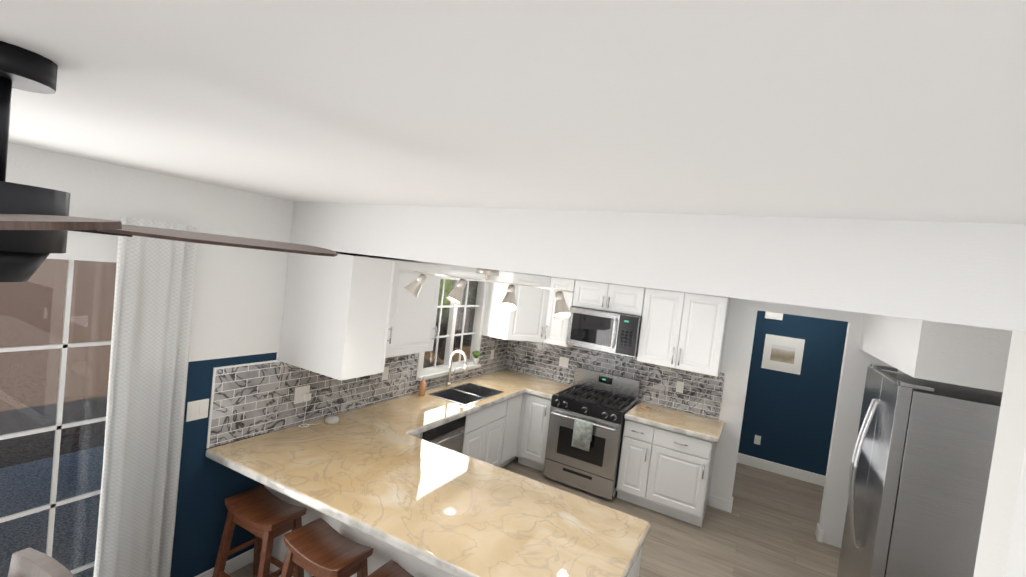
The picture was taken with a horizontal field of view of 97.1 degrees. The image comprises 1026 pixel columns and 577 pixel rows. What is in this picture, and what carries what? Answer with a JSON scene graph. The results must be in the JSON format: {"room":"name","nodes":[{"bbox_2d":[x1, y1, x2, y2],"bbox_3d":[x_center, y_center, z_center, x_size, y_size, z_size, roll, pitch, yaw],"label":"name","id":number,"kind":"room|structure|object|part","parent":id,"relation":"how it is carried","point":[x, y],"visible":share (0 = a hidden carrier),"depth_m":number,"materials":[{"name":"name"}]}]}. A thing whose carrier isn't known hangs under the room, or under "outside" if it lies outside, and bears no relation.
{"room":"kitchen and dining room","nodes":[
{"label":"kitchen and dining room","id":0,"kind":"room"},
{"bbox_2d":[6,143,503,576],"bbox_3d":[-1.907,0.567,2.711,0.120,2.600,7.620,8,3,29],"label":"wall","id":1,"kind":"structure","parent":0,"point":[238,305],"depth_m":2.71,"materials":[{"name":"white paint"}]},
{"bbox_2d":[0,234,117,576],"bbox_3d":[-2.599,0.752,1.500,0.100,2.070,2.200,8,3,29],"label":"dining room window","id":2,"kind":"structure","parent":1,"relation":"in","point":[83,248],"depth_m":2.19,"materials":[{"name":"white wood"}]},
{"bbox_2d":[186,399,208,421],"bbox_3d":[-1.867,0.720,2.685,0.009,0.116,0.116,8,3,29],"label":"light switch","id":3,"kind":"object","parent":1,"relation":"attached to","point":[197,409],"visible":1,"depth_m":2.68,"materials":[{"name":"white plastic"}]},
{"bbox_2d":[195,550,249,576],"bbox_3d":[-1.963,1.819,2.780,0.014,0.095,0.660,8,3,29],"label":"baseboard","id":4,"kind":"structure","parent":1,"relation":"attached to","point":[239,561],"depth_m":2.98,"materials":[{"name":"white wood"}]},
{"bbox_2d":[279,253,404,380],"bbox_3d":[-1.133,0.154,3.217,0.628,0.775,0.645,8,3,29],"label":"upper cabinet","id":5,"kind":"object","parent":1,"relation":"attached to","point":[346,316],"depth_m":2.92,"materials":[{"name":"white wood"}]},
{"bbox_2d":[206,335,509,447],"bbox_3d":[-0.954,0.763,4.326,0.009,0.497,3.621,8,3,29],"label":"tile backsplash","id":6,"kind":"structure","parent":1,"relation":"attached to","point":[247,400],"depth_m":3.22,"materials":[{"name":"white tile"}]},
{"bbox_2d":[294,385,309,403],"bbox_3d":[-1.529,0.768,3.285,0.008,0.120,0.120,8,3,29],"label":"outlet","id":7,"kind":"object","parent":6,"relation":"attached to","point":[299,393],"visible":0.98,"depth_m":3.27,"materials":[{"name":"white plastic"}]},
{"bbox_2d":[303,393,311,406],"bbox_3d":[-1.501,0.782,3.234,0.098,0.099,0.063,8,3,29],"label":"plug","id":8,"kind":"object","parent":6,"relation":"attached to","point":[306,397],"depth_m":3.30,"materials":[{"name":"white plastic"}]},
{"bbox_2d":[381,366,388,380],"bbox_3d":[-1.125,0.751,4.000,0.009,0.118,0.075,8,3,29],"label":"light switch","id":9,"kind":"object","parent":6,"relation":"attached to","point":[385,374],"visible":0.94,"depth_m":4.00,"materials":[{"name":"white plastic"}]},
{"bbox_2d":[490,350,493,359],"bbox_3d":[-0.253,0.813,5.573,0.008,0.118,0.075,8,3,29],"label":"outlet","id":10,"kind":"object","parent":6,"relation":"attached to","point":[492,355],"visible":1,"depth_m":5.56,"materials":[{"name":"white plastic"}]},
{"bbox_2d":[383,259,426,371],"bbox_3d":[-0.909,0.177,3.288,0.316,0.767,0.316,8,3,29],"label":"upper cabinet","id":11,"kind":"object","parent":1,"relation":"attached to","point":[404,310],"depth_m":3.66,"materials":[{"name":"white wood"}]},
{"bbox_2d":[419,263,441,352],"bbox_3d":[-0.957,0.149,3.848,0.318,0.775,0.617,8,3,29],"label":"upper cabinet","id":12,"kind":"object","parent":1,"relation":"attached to","point":[427,331],"depth_m":3.95,"materials":[{"name":"white wood"}]},
{"bbox_2d":[416,270,486,380],"bbox_3d":[-0.642,0.357,4.850,0.145,1.095,1.090,8,3,29],"label":"kitchen window","id":13,"kind":"structure","parent":1,"relation":"in","point":[434,371],"depth_m":4.88,"materials":[{"name":"white wood"}]},
{"bbox_2d":[472,351,480,364],"bbox_3d":[-0.429,0.803,5.261,0.101,0.158,0.102,8,3,29],"label":"potted plant","id":14,"kind":"object","parent":13,"relation":"on","point":[476,354],"visible":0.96,"depth_m":5.24,"materials":[{"name":"white"}]},
{"bbox_2d":[264,485,453,576],"bbox_3d":[-0.673,1.599,2.571,2.400,0.843,0.180,8,3,29],"label":"wall","id":15,"kind":"structure","parent":0,"point":[383,553],"depth_m":2.59,"materials":[{"name":"white paint"}]},
{"bbox_2d":[247,548,292,576],"bbox_3d":[-0.748,1.969,2.527,2.400,0.095,0.074,8,3,29],"label":"baseboard","id":16,"kind":"structure","parent":15,"relation":"attached to","point":[273,568],"depth_m":3.07,"materials":[{"name":"white wood"}]},
{"bbox_2d":[0,0,1025,223],"bbox_3d":[0.048,-0.339,-0.255,6.170,0.120,4.305,8,3,29],"label":"ceiling","id":17,"kind":"structure","parent":0,"point":[909,110],"depth_m":0.78,"materials":[{"name":"white paint"}]},
{"bbox_2d":[0,41,337,281],"bbox_3d":[-0.955,-0.226,0.837,1.005,0.420,1.005,6,2,-7],"label":"ceiling fan","id":18,"kind":"object","parent":17,"relation":"hanging from","point":[37,224],"visible":1,"depth_m":0.83,"materials":[{"name":"black metal"}]},
{"bbox_3d":[-0.665,-0.089,0.606,0.606,0.016,0.132,8,11,38],"label":"blade","id":19,"kind":"part","parent":18,"relation":"part of","materials":[{"name":"brown wood"}]},
{"bbox_3d":[-0.731,-0.118,1.143,0.132,0.016,0.606,18,9,37],"label":"blade","id":20,"kind":"part","parent":18,"relation":"part of","materials":[{"name":"brown wood"}]},
{"bbox_2d":[228,458,840,576],"bbox_3d":[0.951,2.264,1.994,6.170,0.060,9.220,8,3,29],"label":"floor","id":21,"kind":"structure","parent":0,"point":[766,526],"depth_m":4.18,"materials":[{"name":"brown wood"}]},
{"bbox_2d":[8,547,74,576],"bbox_3d":[-1.633,1.437,1.313,0.444,1.045,0.482,8,3,28],"label":"chair","id":22,"kind":"object","parent":21,"relation":"on","point":[29,562],"visible":1,"depth_m":1.51,"materials":[{"name":"white fabric"}]},
{"bbox_2d":[212,485,306,576],"bbox_3d":[-1.533,1.608,2.758,0.467,0.614,0.332,8,3,27],"label":"stool","id":23,"kind":"object","parent":21,"relation":"on","point":[264,515],"visible":0.96,"depth_m":2.72,"materials":[{"name":"brown wood"}]},
{"bbox_2d":[281,518,373,576],"bbox_3d":[-1.036,1.677,2.468,0.467,0.614,0.332,8,3,30],"label":"stool","id":24,"kind":"object","parent":21,"relation":"on","point":[320,547],"visible":1,"depth_m":2.44,"materials":[{"name":"brown wood"}]},
{"bbox_2d":[367,559,413,576],"bbox_3d":[-0.534,1.746,2.175,0.467,0.614,0.332,8,3,29],"label":"stool","id":25,"kind":"object","parent":21,"relation":"on","point":[391,568],"visible":1,"depth_m":2.30,"materials":[{"name":"brown wood"}]},
{"bbox_2d":[415,431,426,440],"bbox_3d":[-1.101,1.508,3.610,0.624,0.844,0.306,8,3,29],"label":"base cabinet","id":26,"kind":"object","parent":21,"relation":"on","point":[423,435],"depth_m":3.59,"materials":[{"name":"white wood"}]},
{"bbox_2d":[427,414,470,453],"bbox_3d":[-0.880,1.518,4.007,0.624,0.844,0.602,8,3,29],"label":"dishwasher","id":27,"kind":"object","parent":21,"relation":"on","point":[452,435],"depth_m":3.94,"materials":[{"name":"silver metal"}]},
{"bbox_2d":[206,369,549,485],"bbox_3d":[-0.704,1.077,4.175,0.660,0.055,3.627,8,3,29],"label":"countertop","id":28,"kind":"structure","parent":27,"relation":"on","point":[274,455],"depth_m":3.25,"materials":[{"name":"stone"}]},
{"bbox_2d":[298,411,324,426],"bbox_3d":[-1.489,0.927,3.292,0.098,0.121,0.217,8,3,29],"label":"power cord","id":29,"kind":"object","parent":28,"relation":"on","point":[305,411],"depth_m":3.29,"materials":[{"name":"white plastic"}]},
{"bbox_2d":[325,416,338,423],"bbox_3d":[-1.357,0.983,3.402,0.100,0.043,0.100,8,3,29],"label":"speaker","id":30,"kind":"object","parent":28,"relation":"on","point":[331,419],"visible":0.98,"depth_m":3.37},
{"bbox_2d":[418,376,426,395],"bbox_3d":[-0.862,0.928,4.330,0.065,0.189,0.060,8,3,29],"label":"soap bottle","id":31,"kind":"object","parent":28,"relation":"on","point":[422,386],"visible":1,"depth_m":4.31,"materials":[{"name":"brown plastic"}]},
{"bbox_2d":[446,350,467,386],"bbox_3d":[-0.558,0.840,4.707,0.245,0.406,0.103,8,3,29],"label":"faucet","id":32,"kind":"object","parent":28,"relation":"on","point":[448,383],"visible":1,"depth_m":4.71,"materials":[{"name":"silver metal"}]},
{"bbox_2d":[428,382,503,405],"bbox_3d":[-0.469,1.153,4.586,0.454,0.195,0.704,8,3,29],"label":"sink","id":33,"kind":"object","parent":28,"relation":"in","point":[466,394],"visible":0.5,"depth_m":4.64,"materials":[{"name":"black metal"}]},
{"bbox_2d":[465,398,510,467],"bbox_3d":[-0.549,1.532,4.601,0.624,0.844,0.760,8,3,29],"label":"base cabinet","id":34,"kind":"object","parent":21,"relation":"on","point":[489,435],"depth_m":4.52,"materials":[{"name":"white wood"}]},
{"bbox_2d":[503,394,522,466],"bbox_3d":[-0.284,1.543,5.077,0.624,0.844,0.328,8,3,29],"label":"base cabinet","id":35,"kind":"object","parent":21,"relation":"on","point":[513,419],"depth_m":4.96,"materials":[{"name":"white wood"}]},
{"bbox_2d":[516,393,551,471],"bbox_3d":[0.373,1.611,5.284,0.380,0.844,0.618,8,3,29],"label":"base cabinet","id":36,"kind":"object","parent":21,"relation":"on","point":[535,410],"depth_m":5.02,"materials":[{"name":"white wood"}]},
{"bbox_2d":[526,380,572,398],"bbox_3d":[0.443,1.166,5.232,0.323,0.055,0.659,8,3,29],"label":"countertop","id":37,"kind":"structure","parent":36,"relation":"on","point":[547,389],"depth_m":5.13,"materials":[{"name":"stone"}]},
{"bbox_2d":[543,366,640,499],"bbox_3d":[0.853,1.521,4.919,0.761,1.120,0.739,8,3,29],"label":"range","id":38,"kind":"object","parent":21,"relation":"on","point":[590,408],"visible":0.98,"depth_m":4.70,"materials":[{"name":"silver metal"}]},
{"bbox_2d":[571,417,593,451],"bbox_3d":[0.705,1.481,4.599,0.190,0.291,0.034,8,3,29],"label":"towel","id":39,"kind":"object","parent":38,"relation":"hanging from","point":[582,431],"depth_m":4.58,"materials":[{"name":"white fabric"}]},
{"bbox_2d":[627,548,641,576],"bbox_3d":[-0.278,1.644,2.605,1.812,0.845,0.654,8,3,29],"label":"base cabinet","id":40,"kind":"object","parent":21,"relation":"on","point":[634,571],"depth_m":2.35,"materials":[{"name":"white wood"}]},
{"bbox_2d":[266,429,649,576],"bbox_3d":[-0.266,1.196,2.469,1.783,0.055,1.080,8,3,29],"label":"countertop","id":41,"kind":"structure","parent":40,"relation":"on","point":[381,472],"depth_m":2.37,"materials":[{"name":"stone"}]},
{"bbox_2d":[616,419,655,506],"bbox_3d":[1.344,1.744,4.740,0.293,0.844,0.618,8,3,29],"label":"base cabinet","id":42,"kind":"object","parent":21,"relation":"on","point":[635,464],"depth_m":4.47,"materials":[{"name":"white wood"}]},
{"bbox_2d":[644,427,715,526],"bbox_3d":[1.697,1.793,4.542,0.522,0.844,0.618,8,3,29],"label":"base cabinet","id":43,"kind":"object","parent":21,"relation":"on","point":[666,472],"depth_m":4.27,"materials":[{"name":"white wood"}]},
{"bbox_2d":[624,402,724,442],"bbox_3d":[1.635,1.330,4.574,0.870,0.055,0.643,8,3,29],"label":"countertop","id":44,"kind":"structure","parent":43,"relation":"on","point":[709,429],"depth_m":4.45,"materials":[{"name":"stone"}]},
{"bbox_2d":[837,364,1002,576],"bbox_3d":[2.661,1.478,2.921,0.842,1.777,0.910,8,3,29],"label":"refrigerator","id":45,"kind":"object","parent":21,"relation":"on","point":[920,466],"visible":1,"depth_m":2.61,"materials":[{"name":"silver metal"}]},
{"bbox_2d":[290,202,1025,331],"bbox_3d":[1.825,-0.113,2.971,6.170,0.420,3.562,8,3,29],"label":"ceiling soffit","id":46,"kind":"structure","parent":0,"point":[966,273],"depth_m":1.65,"materials":[{"name":"white paint"}]},
{"bbox_2d":[404,268,573,318],"bbox_3d":[-0.156,0.000,2.452,1.000,0.214,0.189,7,2,19],"label":"track spotlight","id":47,"kind":"object","parent":46,"relation":"attached to","point":[508,302],"visible":1,"depth_m":2.44,"materials":[{"name":"silver metal"}]},
{"bbox_2d":[507,274,905,547],"bbox_3d":[1.918,0.920,4.865,4.500,2.600,0.120,8,3,29],"label":"wall","id":48,"kind":"structure","parent":0,"point":[739,339],"depth_m":4.26,"materials":[{"name":"white paint"}]},
{"bbox_2d":[482,271,529,339],"bbox_3d":[0.118,0.209,5.442,0.648,0.775,0.648,8,3,29],"label":"upper cabinet","id":49,"kind":"object","parent":48,"relation":"attached to","point":[494,324],"depth_m":5.25,"materials":[{"name":"white wood"}]},
{"bbox_2d":[502,272,549,342],"bbox_3d":[0.181,0.225,5.219,0.330,0.767,0.331,8,3,29],"label":"upper cabinet","id":50,"kind":"object","parent":48,"relation":"attached to","point":[527,322],"depth_m":5.21,"materials":[{"name":"white wood"}]},
{"bbox_2d":[546,277,573,346],"bbox_3d":[0.608,0.269,5.346,0.302,0.775,0.338,8,3,29],"label":"upper cabinet","id":51,"kind":"object","parent":48,"relation":"attached to","point":[556,329],"depth_m":5.20,"materials":[{"name":"white wood"}]},
{"bbox_2d":[574,279,645,315],"bbox_3d":[1.106,0.100,5.072,0.780,0.303,0.338,8,3,29],"label":"upper cabinet","id":52,"kind":"object","parent":48,"relation":"attached to","point":[624,299],"depth_m":4.91,"materials":[{"name":"white wood"}]},
{"bbox_2d":[566,307,641,357],"bbox_3d":[1.033,0.467,5.031,0.774,0.429,0.467,8,3,29],"label":"over-the-range microwave","id":53,"kind":"object","parent":52,"relation":"attached to","point":[608,332],"visible":1,"depth_m":4.85,"materials":[{"name":"silver metal"}]},
{"bbox_2d":[506,340,724,419],"bbox_3d":[1.049,0.961,5.274,2.544,0.485,0.007,8,3,29],"label":"tile backsplash","id":54,"kind":"structure","parent":48,"relation":"attached to","point":[701,395],"depth_m":5.10,"materials":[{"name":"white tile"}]},
{"bbox_2d":[559,357,568,367],"bbox_3d":[0.618,0.896,5.506,0.118,0.118,0.009,8,3,29],"label":"light switch","id":55,"kind":"object","parent":54,"relation":"attached to","point":[563,361],"visible":1,"depth_m":5.50,"materials":[{"name":"white plastic"}]},
{"bbox_2d":[676,381,683,392],"bbox_3d":[1.788,1.057,4.851,0.075,0.118,0.008,8,3,29],"label":"outlet","id":56,"kind":"object","parent":54,"relation":"attached to","point":[679,387],"visible":1,"depth_m":4.85,"materials":[{"name":"white plastic"}]},
{"bbox_2d":[637,288,729,376],"bbox_3d":[1.761,0.428,4.700,0.789,0.775,0.338,8,3,29],"label":"upper cabinet","id":57,"kind":"object","parent":48,"relation":"attached to","point":[685,331],"depth_m":4.54,"materials":[{"name":"white wood"}]},
{"bbox_2d":[738,310,847,475],"bbox_3d":[3.012,1.031,5.237,4.040,2.600,1.600,8,3,29],"label":"wall","id":58,"kind":"structure","parent":0,"point":[788,418],"depth_m":5.70,"materials":[{"name":"blue paint"}]},
{"bbox_2d":[754,435,760,444],"bbox_3d":[3.182,1.971,5.894,0.072,0.115,0.008,8,3,29],"label":"outlet","id":59,"kind":"object","parent":58,"relation":"attached to","point":[757,439],"visible":1,"depth_m":5.89,"materials":[{"name":"white plastic"}]},
{"bbox_2d":[765,311,782,319],"bbox_3d":[3.355,0.329,5.821,0.200,0.135,0.034,8,3,29],"label":"box","id":60,"kind":"object","parent":58,"relation":"attached to","point":[773,315],"visible":0.54,"depth_m":5.81,"materials":[{"name":"white plastic"}]},
{"bbox_2d":[737,453,825,485],"bbox_3d":[3.199,2.271,5.874,3.800,0.130,0.014,8,3,29],"label":"baseboard","id":61,"kind":"structure","parent":58,"relation":"attached to","point":[792,472],"depth_m":5.75,"materials":[{"name":"white wood"}]},
{"bbox_2d":[761,334,804,374],"bbox_3d":[3.436,0.834,5.770,0.430,0.445,0.024,8,3,29],"label":"framed picture","id":62,"kind":"object","parent":58,"relation":"attached to","point":[782,353],"visible":0.93,"depth_m":5.76,"materials":[{"name":"white"}]},
{"bbox_2d":[859,313,1011,391],"bbox_3d":[2.686,1.101,2.541,0.870,2.600,3.185,8,3,29],"label":"wall","id":63,"kind":"structure","parent":0,"point":[966,355],"depth_m":2.54,"materials":[{"name":"white paint"}]},
{"bbox_2d":[973,331,1025,576],"bbox_3d":[2.453,1.355,0.708,2.535,2.190,0.281,8,3,29],"label":"wall","id":64,"kind":"structure","parent":0,"point":[1001,551],"depth_m":1.33,"materials":[{"name":"white paint"}]},
{"label":"outside","id":65,"kind":"structure","parent":0,"visible":0},
{"bbox_2d":[0,259,471,467],"bbox_3d":[-48.261,-4.812,38.860,116.549,0.060,140.000,8,3,29],"label":"ground","id":66,"kind":"structure","parent":65,"point":[32,314],"depth_m":7.45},
{"bbox_2d":[0,446,103,576],"bbox_3d":[-17.199,-0.614,21.458,44.250,0.080,140.000,8,3,29],"label":"street","id":67,"kind":"structure","parent":66,"relation":"on","point":[36,522],"depth_m":3.46,"materials":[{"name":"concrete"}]},
{"bbox_2d":[440,307,459,359],"bbox_3d":[-1.244,-1.090,10.714,4.816,5.534,3.627,8,3,29],"label":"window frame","id":68,"kind":"structure","parent":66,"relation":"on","point":[444,342],"depth_m":10.53,"materials":[{"name":"white wood"}]},
{"bbox_2d":[436,279,466,323],"bbox_3d":[-2.081,-0.060,10.412,3.076,3.310,2.370,8,3,29],"label":"shrub","id":69,"kind":"object","parent":66,"relation":"on","point":[448,285],"depth_m":9.88,"materials":[{"name":"green plant"}]},
{"bbox_2d":[436,309,474,332],"bbox_3d":[-0.801,0.746,14.845,9.400,1.650,0.060,8,3,29],"label":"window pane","id":70,"kind":"object","parent":66,"relation":"on","point":[470,316],"depth_m":15.22,"materials":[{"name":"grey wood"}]},
{"bbox_2d":[460,299,474,309],"bbox_3d":[-1.905,-0.173,13.639,3.264,3.318,1.826,8,3,29],"label":"shrub","id":71,"kind":"object","parent":66,"relation":"on","point":[463,301],"depth_m":12.88,"materials":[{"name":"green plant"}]},
{"bbox_2d":[462,281,477,304],"bbox_3d":[0.097,-0.050,11.837,2.942,3.675,2.384,8,3,29],"label":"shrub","id":72,"kind":"object","parent":66,"relation":"on","point":[471,286],"depth_m":11.18,"materials":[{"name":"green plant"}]},
{"bbox_3d":[-2.499,-0.338,1.220,0.085,0.021,2.262,8,3,29],"label":"curtain rod","id":73,"kind":"object","parent":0,"visible":0},
{"bbox_2d":[93,217,199,576],"bbox_3d":[-1.948,0.756,2.408,0.080,2.222,0.371,8,3,29],"label":"curtain","id":74,"kind":"object","parent":73,"relation":"hanging from","point":[152,322],"visible":1,"depth_m":2.39,"materials":[{"name":"white fabric"}]}
]}

